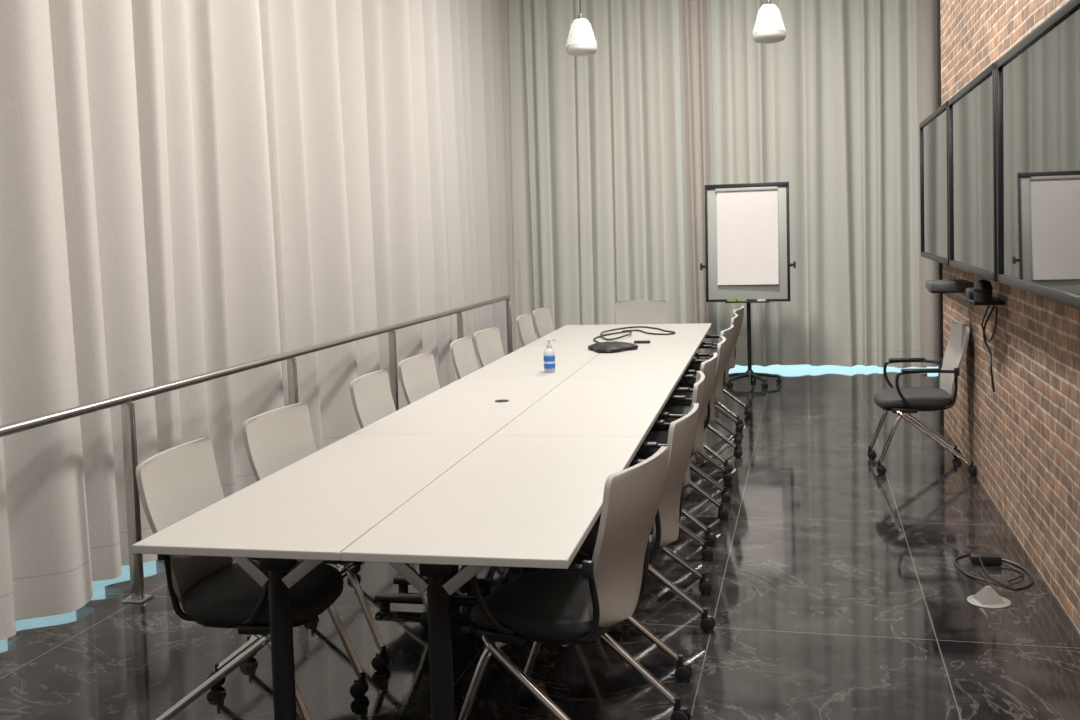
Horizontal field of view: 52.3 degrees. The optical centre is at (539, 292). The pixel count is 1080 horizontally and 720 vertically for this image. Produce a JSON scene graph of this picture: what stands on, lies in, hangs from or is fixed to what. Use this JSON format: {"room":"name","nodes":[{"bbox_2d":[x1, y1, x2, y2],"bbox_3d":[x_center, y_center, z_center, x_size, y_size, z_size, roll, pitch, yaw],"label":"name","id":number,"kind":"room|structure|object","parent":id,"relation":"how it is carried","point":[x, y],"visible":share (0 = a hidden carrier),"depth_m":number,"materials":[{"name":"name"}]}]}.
{"room":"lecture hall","nodes":[
{"label":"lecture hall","id":0,"kind":"room"},
{"bbox_2d":[0,364,1079,719],"bbox_3d":[0.649,1.312,5.606,6.050,0.100,14.200,-1,4,14],"label":"floor","id":1,"kind":"structure","parent":0,"point":[838,592],"depth_m":4.43,"materials":[{"name":"black tile"}]},
{"bbox_2d":[136,438,368,719],"bbox_3d":[-0.950,0.973,3.637,0.601,0.915,0.578,-1,4,10],"label":"chair","id":2,"kind":"object","parent":1,"relation":"on","point":[178,482],"visible":0.68,"depth_m":3.56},
{"bbox_2d":[0,295,512,603],"bbox_3d":[-1.491,0.820,6.256,0.100,0.935,10.115,-1,4,14],"label":"handrail","id":3,"kind":"object","parent":1,"relation":"on","point":[138,595],"visible":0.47,"depth_m":4.94,"materials":[{"name":"metal"}]},
{"bbox_2d":[131,434,491,719],"bbox_3d":[-0.686,1.036,3.984,0.645,0.730,1.697,-1,4,12],"label":"conference table","id":4,"kind":"object","parent":1,"relation":"on","point":[313,508],"visible":0.91,"depth_m":3.52,"materials":[{"name":"laminate"}]},
{"bbox_2d":[242,403,427,670],"bbox_3d":[-0.800,0.925,4.342,0.601,0.915,0.578,-1,4,17],"label":"chair","id":5,"kind":"object","parent":1,"relation":"on","point":[276,439],"visible":0.37,"depth_m":4.34,"materials":[{"name":"grey plastic"}]},
{"bbox_2d":[350,370,466,574],"bbox_3d":[-0.579,0.856,5.367,0.601,0.915,0.578,-1,4,12],"label":"chair","id":6,"kind":"object","parent":1,"relation":"on","point":[371,395],"visible":0.2,"depth_m":5.41,"materials":[{"name":"grey plastic"}]},
{"bbox_2d":[398,353,440,404],"bbox_3d":[-0.432,0.810,6.054,0.601,0.915,0.578,-1,4,16],"label":"chair","id":7,"kind":"object","parent":1,"relation":"on","point":[417,374],"visible":0.1,"depth_m":6.12,"materials":[{"name":"white plastic"}]},
{"bbox_2d":[352,379,565,593],"bbox_3d":[-0.330,0.924,5.642,0.645,0.730,1.697,-1,4,12],"label":"conference table","id":8,"kind":"object","parent":1,"relation":"on","point":[463,406],"visible":0.48,"depth_m":5.38,"materials":[{"name":"laminate"}]},
{"bbox_2d":[450,337,478,378],"bbox_3d":[-0.240,0.749,6.952,0.601,0.915,0.578,-1,4,11],"label":"chair","id":9,"kind":"object","parent":1,"relation":"on","point":[464,360],"visible":0.13,"depth_m":7.02,"materials":[{"name":"white plastic"}]},
{"bbox_2d":[474,327,504,366],"bbox_3d":[-0.116,0.710,7.534,0.601,0.915,0.578,-1,4,17],"label":"chair","id":10,"kind":"object","parent":1,"relation":"on","point":[488,345],"visible":0.14,"depth_m":7.61,"materials":[{"name":"white plastic"}]},
{"bbox_2d":[340,435,642,719],"bbox_3d":[-0.053,1.025,3.847,0.645,0.730,1.697,-1,4,12],"label":"conference table","id":11,"kind":"object","parent":1,"relation":"on","point":[512,501],"visible":0.85,"depth_m":3.36,"materials":[{"name":"laminate"}]},
{"bbox_2d":[516,314,536,346],"bbox_3d":[0.132,0.632,8.685,0.601,0.915,0.578,-1,4,12],"label":"chair","id":12,"kind":"object","parent":1,"relation":"on","point":[526,331],"visible":0.11,"depth_m":8.76,"materials":[{"name":"white plastic"}]},
{"bbox_2d":[461,346,599,378],"bbox_3d":[0.025,0.812,7.301,0.645,0.730,1.697,-1,4,12],"label":"conference table","id":13,"kind":"object","parent":1,"relation":"on","point":[525,362],"visible":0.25,"depth_m":7.09,"materials":[{"name":"laminate"}]},
{"bbox_2d":[544,339,554,372],"bbox_3d":[0.057,0.380,6.687,0.071,0.203,0.071,-1,4,10],"label":"hand sanitizer bottle","id":14,"kind":"object","parent":13,"relation":"on","point":[549,353],"visible":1,"depth_m":6.66,"materials":[{"name":"white"}]},
{"bbox_2d":[533,307,553,337],"bbox_3d":[0.264,0.590,9.304,0.601,0.915,0.578,-1,4,16],"label":"chair","id":15,"kind":"object","parent":1,"relation":"on","point":[542,319],"visible":0.14,"depth_m":9.39,"materials":[{"name":"white plastic"}]},
{"bbox_2d":[458,446,690,719],"bbox_3d":[0.087,0.954,3.420,0.601,0.915,0.578,0,4,27],"label":"chair","id":16,"kind":"object","parent":1,"relation":"on","point":[577,604],"visible":0.94,"depth_m":3.26,"materials":[{"name":"beige plastic"}]},
{"bbox_2d":[524,324,637,346],"bbox_3d":[0.380,0.700,8.960,0.645,0.730,1.697,-1,4,12],"label":"conference table","id":17,"kind":"object","parent":1,"relation":"on","point":[567,335],"visible":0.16,"depth_m":8.86,"materials":[{"name":"laminate"}]},
{"bbox_2d":[494,379,677,440],"bbox_3d":[0.302,0.913,5.506,0.645,0.730,1.697,-1,4,12],"label":"conference table","id":18,"kind":"object","parent":1,"relation":"on","point":[575,407],"visible":0.42,"depth_m":5.30,"materials":[{"name":"laminate"}]},
{"bbox_2d":[533,403,715,682],"bbox_3d":[0.315,0.900,4.184,0.601,0.915,0.578,-1,4,19],"label":"chair","id":19,"kind":"object","parent":1,"relation":"on","point":[682,431],"visible":0.54,"depth_m":3.99,"materials":[{"name":"beige plastic"}]},
{"bbox_2d":[567,345,698,381],"bbox_3d":[0.658,0.801,7.165,0.645,0.730,1.697,-1,4,12],"label":"conference table","id":20,"kind":"object","parent":1,"relation":"on","point":[668,361],"visible":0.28,"depth_m":6.95,"materials":[{"name":"laminate"}]},
{"bbox_2d":[588,341,637,352],"bbox_3d":[0.530,0.371,7.771,0.341,0.060,0.365,-3,4,-15],"label":"conference speakerphone","id":21,"kind":"object","parent":20,"relation":"on","point":[608,346],"visible":1,"depth_m":7.68,"materials":[{"name":"black plastic"}]},
{"bbox_2d":[615,300,667,323],"bbox_3d":[0.884,0.543,9.756,0.578,0.915,0.601,-1,4,12],"label":"chair","id":22,"kind":"object","parent":1,"relation":"on","point":[644,311],"visible":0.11,"depth_m":9.98,"materials":[{"name":"white plastic"}]},
{"bbox_2d":[617,323,711,346],"bbox_3d":[1.013,0.689,8.823,0.645,0.730,1.697,-1,4,12],"label":"conference table","id":23,"kind":"object","parent":1,"relation":"on","point":[686,334],"visible":0.31,"depth_m":8.66,"materials":[{"name":"laminate"}]},
{"bbox_2d":[593,326,675,342],"bbox_3d":[0.751,0.327,8.656,0.588,0.029,1.419,-1,4,14],"label":"power cable","id":24,"kind":"object","parent":23,"relation":"on","point":[623,331],"visible":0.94,"depth_m":8.83,"materials":[{"name":"black plastic"}]},
{"bbox_2d":[634,340,649,343],"bbox_3d":[0.757,0.362,8.145,0.120,0.018,0.050,-1,4,8],"label":"remote control","id":25,"kind":"object","parent":23,"relation":"on","point":[639,341],"visible":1,"depth_m":8.12,"materials":[{"name":"black plastic"}]},
{"bbox_2d":[628,371,712,594],"bbox_3d":[0.480,0.843,5.051,0.601,0.915,0.578,-1,4,10],"label":"chair","id":26,"kind":"object","parent":1,"relation":"on","point":[705,586],"visible":0.3,"depth_m":4.80,"materials":[{"name":"white plastic"}]},
{"bbox_2d":[633,353,728,545],"bbox_3d":[0.649,0.792,5.789,0.601,0.915,0.578,-1,4,17],"label":"chair","id":27,"kind":"object","parent":1,"relation":"on","point":[708,367],"visible":0.49,"depth_m":5.63,"materials":[{"name":"white plastic"}]},
{"bbox_2d":[650,336,731,502],"bbox_3d":[0.835,0.738,6.591,0.601,0.915,0.578,-1,4,11],"label":"chair","id":28,"kind":"object","parent":1,"relation":"on","point":[709,416],"visible":0.35,"depth_m":6.39,"materials":[{"name":"white plastic"}]},
{"bbox_2d":[665,325,742,472],"bbox_3d":[1.005,0.688,7.329,0.601,0.915,0.578,-1,4,18],"label":"chair","id":29,"kind":"object","parent":1,"relation":"on","point":[728,333],"visible":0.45,"depth_m":7.18,"materials":[{"name":"white plastic"}]},
{"bbox_2d":[678,313,742,444],"bbox_3d":[1.197,0.628,8.202,0.601,0.915,0.578,-1,4,12],"label":"chair","id":30,"kind":"object","parent":1,"relation":"on","point":[690,383],"visible":0.34,"depth_m":8.00,"materials":[{"name":"white plastic"}]},
{"bbox_2d":[686,306,751,424],"bbox_3d":[1.370,0.579,8.928,0.601,0.915,0.578,-1,4,19],"label":"chair","id":31,"kind":"object","parent":1,"relation":"on","point":[740,311],"visible":0.36,"depth_m":8.77,"materials":[{"name":"white plastic"}]},
{"bbox_2d":[700,182,795,387],"bbox_3d":[2.025,-0.082,10.736,0.770,1.972,0.578,-3,4,-19],"label":"easel","id":32,"kind":"object","parent":1,"relation":"on","point":[747,225],"visible":0.98,"depth_m":10.70,"materials":[{"name":"white paper"}]},
{"bbox_2d":[867,321,976,475],"bbox_3d":[2.433,0.660,7.046,0.601,0.915,0.578,-1,4,10],"label":"chair","id":33,"kind":"object","parent":1,"relation":"on","point":[903,402],"visible":0.99,"depth_m":6.90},
{"bbox_2d":[967,586,1010,608],"bbox_3d":[1.869,1.254,4.582,0.170,0.065,0.170,-2,3,-3],"label":"socket","id":34,"kind":"object","parent":1,"relation":"on","point":[987,597],"visible":1,"depth_m":4.55,"materials":[{"name":"metal"}]},
{"bbox_2d":[954,553,1033,589],"bbox_3d":[2.045,1.240,4.919,0.290,0.042,0.582,-2,3,3],"label":"cable","id":35,"kind":"object","parent":1,"relation":"on","point":[982,559],"visible":0.95,"depth_m":5.04,"materials":[{"name":"black plastic"}]},
{"bbox_2d":[940,0,1079,634],"bbox_3d":[2.423,-0.943,3.058,1.320,4.600,10.400,-1,4,14],"label":"wall","id":36,"kind":"structure","parent":0,"point":[1021,438],"depth_m":5.34,"materials":[{"name":"brick"}]},
{"bbox_2d":[919,101,948,265],"bbox_3d":[2.745,-0.722,7.487,0.142,1.000,1.690,-1,4,14],"label":"wall-mounted screen","id":37,"kind":"object","parent":36,"relation":"attached to","point":[934,192],"visible":0.72,"depth_m":7.44,"materials":[{"name":"black glass"}]},
{"bbox_2d":[935,0,943,425],"bbox_3d":[3.170,-1.284,8.278,0.345,4.600,0.120,-1,4,14],"label":"trim","id":38,"kind":"structure","parent":36,"relation":"attached to","point":[937,2],"depth_m":8.32,"materials":[{"name":"metal"}]},
{"bbox_2d":[925,279,973,292],"bbox_3d":[2.583,-0.041,6.949,0.250,0.068,0.340,-1,4,14],"label":"video codec","id":39,"kind":"object","parent":36,"relation":"attached to","point":[933,286],"visible":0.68,"depth_m":6.80,"materials":[{"name":"grey plastic"}]},
{"bbox_2d":[948,62,996,281],"bbox_3d":[2.345,-0.609,5.834,0.142,1.000,1.690,-1,4,14],"label":"wall-mounted screen","id":40,"kind":"object","parent":36,"relation":"attached to","point":[972,182],"visible":0.71,"depth_m":5.71,"materials":[{"name":"black glass"}]},
{"bbox_2d":[959,279,1004,304],"bbox_3d":[2.381,-0.022,5.942,0.155,0.135,0.650,-1,4,14],"label":"camera","id":41,"kind":"object","parent":36,"relation":"attached to","point":[981,293],"visible":1,"depth_m":5.67,"materials":[{"name":"black plastic"}]},
{"bbox_2d":[965,289,997,391],"bbox_3d":[2.476,0.261,6.196,0.062,0.499,1.155,-1,4,14],"label":"hanging cable","id":42,"kind":"object","parent":41,"relation":"hanging from","point":[985,338],"visible":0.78,"depth_m":5.86,"materials":[{"name":"black plastic"}]},
{"bbox_2d":[996,0,1079,308],"bbox_3d":[1.950,-0.495,4.179,0.142,1.000,1.690,-1,4,14],"label":"wall-mounted screen","id":43,"kind":"object","parent":36,"relation":"attached to","point":[1038,79],"visible":1,"depth_m":4.10,"materials":[{"name":"black glass"}]},
{"bbox_3d":[0.503,-3.377,5.320,6.050,0.100,14.200,-1,4,14],"label":"ceiling","id":44,"kind":"structure","parent":0,"visible":0},
{"bbox_2d":[0,0,522,640],"bbox_3d":[-1.704,-1.029,6.587,0.269,4.582,12.100,-1,4,14],"label":"curtain","id":45,"kind":"object","parent":44,"relation":"hanging from","point":[189,188],"visible":0.87,"depth_m":6.21,"materials":[{"name":"beige fabric"}]},
{"bbox_2d":[565,0,596,55],"bbox_3d":[0.238,-2.471,6.994,0.205,1.895,0.204,-1,4,14],"label":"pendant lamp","id":46,"kind":"object","parent":44,"relation":"hanging from","point":[581,41],"visible":1,"depth_m":6.98,"materials":[{"name":"white glass"}]},
{"bbox_2d":[507,0,685,350],"bbox_3d":[0.526,-1.446,12.127,2.192,4.563,0.174,-1,4,14],"label":"curtain","id":47,"kind":"object","parent":44,"relation":"hanging from","point":[596,139],"visible":0.8,"depth_m":12.13,"materials":[{"name":"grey fabric"}]},
{"bbox_2d":[679,0,717,357],"bbox_3d":[1.687,-1.466,11.766,0.340,4.550,0.109,-1,4,14],"label":"curtain","id":48,"kind":"object","parent":44,"relation":"hanging from","point":[695,37],"visible":0.79,"depth_m":11.77,"materials":[{"name":"beige fabric"}]},
{"bbox_2d":[752,0,785,43],"bbox_3d":[1.383,-2.489,6.713,0.205,1.895,0.204,-1,4,14],"label":"pendant lamp","id":49,"kind":"object","parent":44,"relation":"hanging from","point":[769,27],"visible":1,"depth_m":6.70,"materials":[{"name":"white glass"}]},
{"bbox_2d":[711,0,925,367],"bbox_3d":[2.891,-1.482,11.551,2.202,4.565,0.168,-1,4,14],"label":"curtain","id":50,"kind":"object","parent":44,"relation":"hanging from","point":[828,110],"visible":0.83,"depth_m":11.55,"materials":[{"name":"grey fabric"}]},
{"bbox_2d":[917,0,937,366],"bbox_3d":[4.405,-1.504,11.129,1.103,4.566,0.140,-1,4,14],"label":"curtain","id":51,"kind":"object","parent":44,"relation":"hanging from","point":[926,60],"visible":0.14,"depth_m":11.25,"materials":[{"name":"beige fabric"}]}
]}

